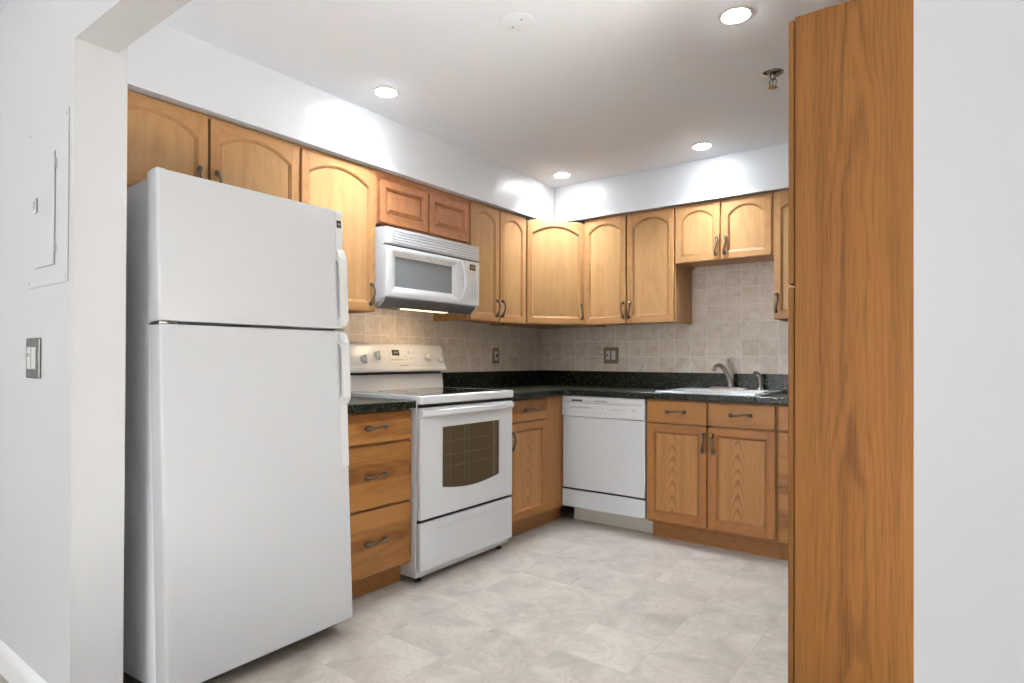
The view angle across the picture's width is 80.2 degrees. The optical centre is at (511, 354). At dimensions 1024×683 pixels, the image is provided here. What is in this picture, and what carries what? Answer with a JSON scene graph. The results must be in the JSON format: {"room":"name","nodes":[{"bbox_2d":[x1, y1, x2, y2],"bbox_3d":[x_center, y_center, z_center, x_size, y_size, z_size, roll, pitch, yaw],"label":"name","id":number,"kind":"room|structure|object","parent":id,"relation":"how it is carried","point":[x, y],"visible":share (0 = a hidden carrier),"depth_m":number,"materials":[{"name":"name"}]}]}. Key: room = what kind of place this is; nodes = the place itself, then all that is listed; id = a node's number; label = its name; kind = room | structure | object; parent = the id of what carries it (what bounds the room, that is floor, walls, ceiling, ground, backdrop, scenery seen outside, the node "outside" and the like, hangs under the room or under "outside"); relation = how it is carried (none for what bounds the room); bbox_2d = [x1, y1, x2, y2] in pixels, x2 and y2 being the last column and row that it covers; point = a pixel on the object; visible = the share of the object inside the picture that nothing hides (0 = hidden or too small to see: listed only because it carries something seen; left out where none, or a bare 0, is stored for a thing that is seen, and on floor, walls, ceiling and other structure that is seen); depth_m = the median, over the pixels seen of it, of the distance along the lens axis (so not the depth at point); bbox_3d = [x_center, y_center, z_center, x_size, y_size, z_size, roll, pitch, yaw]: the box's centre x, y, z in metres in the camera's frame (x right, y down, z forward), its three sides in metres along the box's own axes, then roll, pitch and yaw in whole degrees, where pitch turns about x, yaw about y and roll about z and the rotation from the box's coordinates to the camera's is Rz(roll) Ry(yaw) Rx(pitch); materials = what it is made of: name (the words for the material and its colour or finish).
{"room":"kitchen","nodes":[
{"label":"kitchen","id":0,"kind":"room"},
{"bbox_2d":[0,0,127,682],"bbox_3d":[-2.139,-0.071,2.515,2.200,2.400,0.142,0,0,37],"label":"wall","id":1,"kind":"structure","parent":0,"point":[62,432],"depth_m":1.89,"materials":[{"name":"grey paint"}]},
{"bbox_2d":[0,639,46,682],"bbox_3d":[-2.206,1.079,2.457,2.160,0.100,0.014,0,0,37],"label":"baseboard","id":2,"kind":"structure","parent":1,"relation":"attached to","point":[13,668],"depth_m":2.07,"materials":[{"name":"white paint"}]},
{"bbox_2d":[24,338,40,378],"bbox_3d":[-1.575,0.010,1.992,0.132,0.132,0.020,0,0,37],"label":"wall switch","id":3,"kind":"object","parent":1,"relation":"attached to","point":[33,345],"visible":1,"depth_m":1.98,"materials":[{"name":"silver metal"}]},
{"bbox_2d":[28,106,69,288],"bbox_3d":[-1.476,-0.483,1.924,0.360,0.527,0.018,0,0,37],"label":"breaker panel","id":4,"kind":"object","parent":1,"relation":"attached to","point":[49,142],"visible":1,"depth_m":1.90,"materials":[{"name":"grey paint"}]},
{"bbox_2d":[75,0,191,52],"bbox_3d":[-0.428,-1.107,1.230,2.080,0.331,0.114,0,0,37],"label":"beam","id":5,"kind":"structure","parent":1,"relation":"attached to","point":[112,25],"depth_m":1.73,"materials":[{"name":"grey paint"}]},
{"bbox_2d":[0,505,787,682],"bbox_3d":[-0.683,1.152,0.451,7.200,0.060,8.750,0,0,37],"label":"floor","id":6,"kind":"structure","parent":0,"point":[566,599],"depth_m":2.60,"materials":[{"name":"tile"}]},
{"bbox_2d":[123,167,352,682],"bbox_3d":[-1.175,0.264,2.418,0.783,1.736,0.735,0,0,36],"label":"refrigerator","id":7,"kind":"object","parent":6,"relation":"on","point":[237,543],"visible":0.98,"depth_m":2.10,"materials":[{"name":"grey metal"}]},
{"bbox_2d":[348,409,410,598],"bbox_3d":[-0.862,0.700,3.013,0.638,0.874,0.457,0,0,37],"label":"base cabinet","id":8,"kind":"object","parent":6,"relation":"on","point":[379,468],"visible":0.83,"depth_m":2.86,"materials":[{"name":"brown wood"}]},
{"bbox_2d":[347,396,415,413],"bbox_3d":[-0.868,0.186,3.006,0.630,0.153,0.482,0,0,37],"label":"countertop","id":9,"kind":"structure","parent":8,"relation":"on","point":[356,404],"depth_m":2.87,"materials":[{"name":"black stone"}]},
{"bbox_2d":[349,343,513,581],"bbox_3d":[-0.474,0.537,3.489,0.680,1.208,0.766,0,0,37],"label":"range","id":10,"kind":"object","parent":6,"relation":"on","point":[461,438],"visible":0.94,"depth_m":3.31,"materials":[{"name":"white metal"}]},
{"bbox_2d":[351,387,512,404],"bbox_3d":[-0.471,0.227,3.490,0.637,0.045,0.766,0,0,37],"label":"cooktop","id":11,"kind":"object","parent":10,"relation":"in","point":[422,395],"depth_m":3.32,"materials":[{"name":"white ceramic"}]},
{"bbox_2d":[510,395,563,536],"bbox_3d":[0.115,0.712,4.323,0.638,0.874,1.270,0,0,37],"label":"base cabinet","id":12,"kind":"object","parent":6,"relation":"on","point":[537,423],"visible":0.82,"depth_m":3.92,"materials":[{"name":"brown wood"}]},
{"bbox_2d":[441,370,787,404],"bbox_3d":[1.072,0.197,3.616,3.010,0.153,1.270,0,0,37],"label":"countertop","id":13,"kind":"structure","parent":12,"relation":"on","point":[528,383],"depth_m":4.25,"materials":[{"name":"black stone"}]},
{"bbox_2d":[655,387,781,395],"bbox_3d":[1.306,0.314,3.842,0.636,0.180,0.557,0,0,37],"label":"sink","id":14,"kind":"object","parent":13,"relation":"in","point":[687,390],"visible":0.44,"depth_m":3.86,"materials":[{"name":"grey ceramic"}]},
{"bbox_2d":[753,371,763,389],"bbox_3d":[1.583,0.163,3.904,0.071,0.123,0.048,0,0,-17],"label":"sprayer","id":15,"kind":"object","parent":14,"relation":"on","point":[755,373],"visible":1,"depth_m":3.90,"materials":[{"name":"silver metal"}]},
{"bbox_2d":[710,359,748,389],"bbox_3d":[1.399,0.124,3.977,0.250,0.199,0.178,0,0,37],"label":"faucet","id":16,"kind":"object","parent":13,"relation":"on","point":[729,376],"visible":1,"depth_m":4.00,"materials":[{"name":"silver metal"}]},
{"bbox_2d":[562,395,652,532],"bbox_3d":[0.762,0.716,4.240,0.611,0.870,0.594,0,0,37],"label":"dishwasher","id":17,"kind":"object","parent":6,"relation":"on","point":[605,438],"visible":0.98,"depth_m":4.00,"materials":[{"name":"grey metal"}]},
{"bbox_2d":[647,399,779,558],"bbox_3d":[1.322,0.713,3.824,0.772,0.874,0.638,0,0,37],"label":"base cabinet","id":18,"kind":"object","parent":6,"relation":"on","point":[712,467],"visible":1,"depth_m":3.58,"materials":[{"name":"brown wood"}]},
{"bbox_2d":[778,405,787,559],"bbox_3d":[1.817,0.713,3.455,0.457,0.874,0.638,0,0,37],"label":"base cabinet","id":19,"kind":"object","parent":6,"relation":"on","point":[782,409],"visible":0.08,"depth_m":3.35,"materials":[{"name":"brown wood"}]},
{"bbox_2d":[788,0,913,682],"bbox_3d":[1.239,0.070,1.871,0.666,2.136,0.610,0,0,37],"label":"pantry cabinet","id":20,"kind":"object","parent":6,"relation":"on","point":[851,227],"visible":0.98,"depth_m":1.71,"materials":[{"name":"brown wood"}]},
{"bbox_2d":[0,0,848,187],"bbox_3d":[-0.674,-1.308,0.466,7.200,0.060,8.750,0,0,37],"label":"ceiling","id":21,"kind":"structure","parent":0,"point":[595,89],"depth_m":2.66,"materials":[{"name":"white paint"}]},
{"bbox_2d":[372,86,399,97],"bbox_3d":[-0.605,-1.256,2.922,0.128,0.013,0.128,0,0,37],"label":"recessed light","id":22,"kind":"object","parent":21,"relation":"in","point":[381,91],"visible":1,"depth_m":2.90,"materials":[{"name":"white paint"}]},
{"bbox_2d":[499,12,534,31],"bbox_3d":[0.019,-1.260,2.310,0.136,0.007,0.136,0,0,37],"label":"cover","id":23,"kind":"object","parent":21,"relation":"attached to","point":[513,21],"visible":1,"depth_m":2.30,"materials":[{"name":"white paint"}]},
{"bbox_2d":[553,172,570,177],"bbox_3d":[0.348,-1.244,4.231,0.128,0.013,0.128,0,0,37],"label":"recessed light","id":24,"kind":"object","parent":21,"relation":"in","point":[559,174],"visible":1,"depth_m":4.21,"materials":[{"name":"white"}]},
{"bbox_2d":[691,142,712,149],"bbox_3d":[1.138,-1.245,3.645,0.128,0.013,0.128,0,0,37],"label":"recessed light","id":25,"kind":"object","parent":21,"relation":"in","point":[703,145],"visible":1,"depth_m":3.62,"materials":[{"name":"white"}]},
{"bbox_2d":[718,5,753,24],"bbox_3d":[0.831,-1.254,2.257,0.128,0.013,0.128,0,0,37],"label":"recessed light","id":26,"kind":"object","parent":21,"relation":"in","point":[737,14],"visible":1,"depth_m":2.24,"materials":[{"name":"white"}]},
{"bbox_2d":[762,68,783,89],"bbox_3d":[1.163,-1.224,2.713,0.090,0.067,0.090,0,0,37],"label":"sprinkler","id":27,"kind":"object","parent":21,"relation":"attached to","point":[772,74],"visible":1,"depth_m":2.70,"materials":[{"name":"silver metal"}]},
{"bbox_2d":[914,0,1023,682],"bbox_3d":[1.500,-0.073,-0.200,2.720,2.400,0.142,0,0,37],"label":"wall","id":28,"kind":"structure","parent":0,"point":[969,54],"depth_m":0.53,"materials":[{"name":"grey paint"}]},
{"bbox_3d":[1.495,-0.047,4.183,3.270,2.400,0.120,0,0,37],"label":"wall","id":29,"kind":"structure","parent":0,"visible":0},
{"bbox_2d":[128,23,788,223],"bbox_3d":[0.453,-1.123,2.787,3.030,0.273,3.379,0,0,37],"label":"soffit","id":30,"kind":"object","parent":29,"relation":"attached to","point":[166,63],"depth_m":3.28,"materials":[{"name":"white paint"}]},
{"bbox_2d":[604,347,618,363],"bbox_3d":[0.753,0.004,4.639,0.128,0.124,0.020,0,0,37],"label":"wall switch","id":31,"kind":"object","parent":29,"relation":"attached to","point":[611,354],"visible":1,"depth_m":4.64,"materials":[{"name":"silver metal"}]},
{"bbox_2d":[584,207,691,326],"bbox_3d":[0.884,-0.600,4.340,0.689,0.767,0.354,0,0,37],"label":"upper cabinet","id":32,"kind":"object","parent":29,"relation":"attached to","point":[632,275],"visible":0.98,"depth_m":4.20,"materials":[{"name":"brown wood"}]},
{"bbox_2d":[542,261,787,373],"bbox_3d":[1.460,-0.247,4.130,3.022,0.800,0.008,0,0,37],"label":"backsplash","id":33,"kind":"structure","parent":29,"relation":"attached to","point":[733,319],"depth_m":4.22,"materials":[{"name":"beige tile"}]},
{"bbox_2d":[675,192,773,269],"bbox_3d":[1.407,-0.792,3.952,0.610,0.383,0.354,0,0,37],"label":"upper cabinet","id":34,"kind":"object","parent":29,"relation":"attached to","point":[738,230],"visible":1,"depth_m":3.83,"materials":[{"name":"brown wood"}]},
{"bbox_2d":[774,190,794,321],"bbox_3d":[1.835,-0.599,3.631,0.457,0.769,0.354,0,0,37],"label":"upper cabinet","id":35,"kind":"object","parent":29,"relation":"attached to","point":[781,198],"visible":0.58,"depth_m":3.63,"materials":[{"name":"brown wood"}]},
{"bbox_3d":[-0.814,-0.058,3.723,0.120,2.400,3.379,0,0,37],"label":"wall","id":36,"kind":"structure","parent":0,"visible":0},
{"bbox_2d":[127,89,298,201],"bbox_3d":[-1.358,-0.808,2.588,0.354,0.368,0.845,0,0,37],"label":"upper cabinet","id":37,"kind":"object","parent":36,"relation":"attached to","point":[160,133],"visible":0.52,"depth_m":2.49,"materials":[{"name":"brown wood"}]},
{"bbox_2d":[297,144,375,313],"bbox_3d":[-0.968,-0.608,3.110,0.354,0.760,0.457,0,0,37],"label":"upper cabinet","id":38,"kind":"object","parent":36,"relation":"attached to","point":[328,181],"visible":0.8,"depth_m":3.09,"materials":[{"name":"brown wood"}]},
{"bbox_2d":[374,169,468,244],"bbox_3d":[-0.617,-0.840,3.610,0.320,0.287,0.757,0,0,37],"label":"upper cabinet","id":39,"kind":"object","parent":36,"relation":"attached to","point":[401,203],"visible":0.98,"depth_m":3.48,"materials":[{"name":"brown wood"}]},
{"bbox_2d":[375,226,478,314],"bbox_3d":[-0.570,-0.463,3.575,0.445,0.420,0.757,0,0,37],"label":"microwave","id":40,"kind":"object","parent":39,"relation":"attached to","point":[416,272],"visible":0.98,"depth_m":3.40,"materials":[{"name":"white plastic"}]},
{"bbox_2d":[341,307,541,371],"bbox_3d":[-0.530,-0.041,3.996,0.008,0.570,2.600,0,0,37],"label":"backsplash","id":41,"kind":"structure","parent":36,"relation":"attached to","point":[466,346],"depth_m":4.20,"materials":[{"name":"beige tile"}]},
{"bbox_2d":[433,199,525,325],"bbox_3d":[-0.193,-0.599,4.148,0.354,0.760,0.612,0,0,37],"label":"upper cabinet","id":42,"kind":"object","parent":36,"relation":"attached to","point":[499,235],"visible":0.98,"depth_m":4.06,"materials":[{"name":"brown wood"}]},
{"bbox_2d":[492,348,498,363],"bbox_3d":[-0.117,0.006,4.528,0.018,0.116,0.074,0,0,37],"label":"wall switch","id":43,"kind":"object","parent":36,"relation":"attached to","point":[495,351],"visible":1,"depth_m":4.52,"materials":[{"name":"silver metal"}]},
{"bbox_2d":[496,219,598,328],"bbox_3d":[0.288,-0.589,4.591,0.605,0.744,0.672,0,0,37],"label":"upper cabinet","id":44,"kind":"object","parent":36,"relation":"attached to","point":[554,249],"visible":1,"depth_m":4.37,"materials":[{"name":"brown wood"}]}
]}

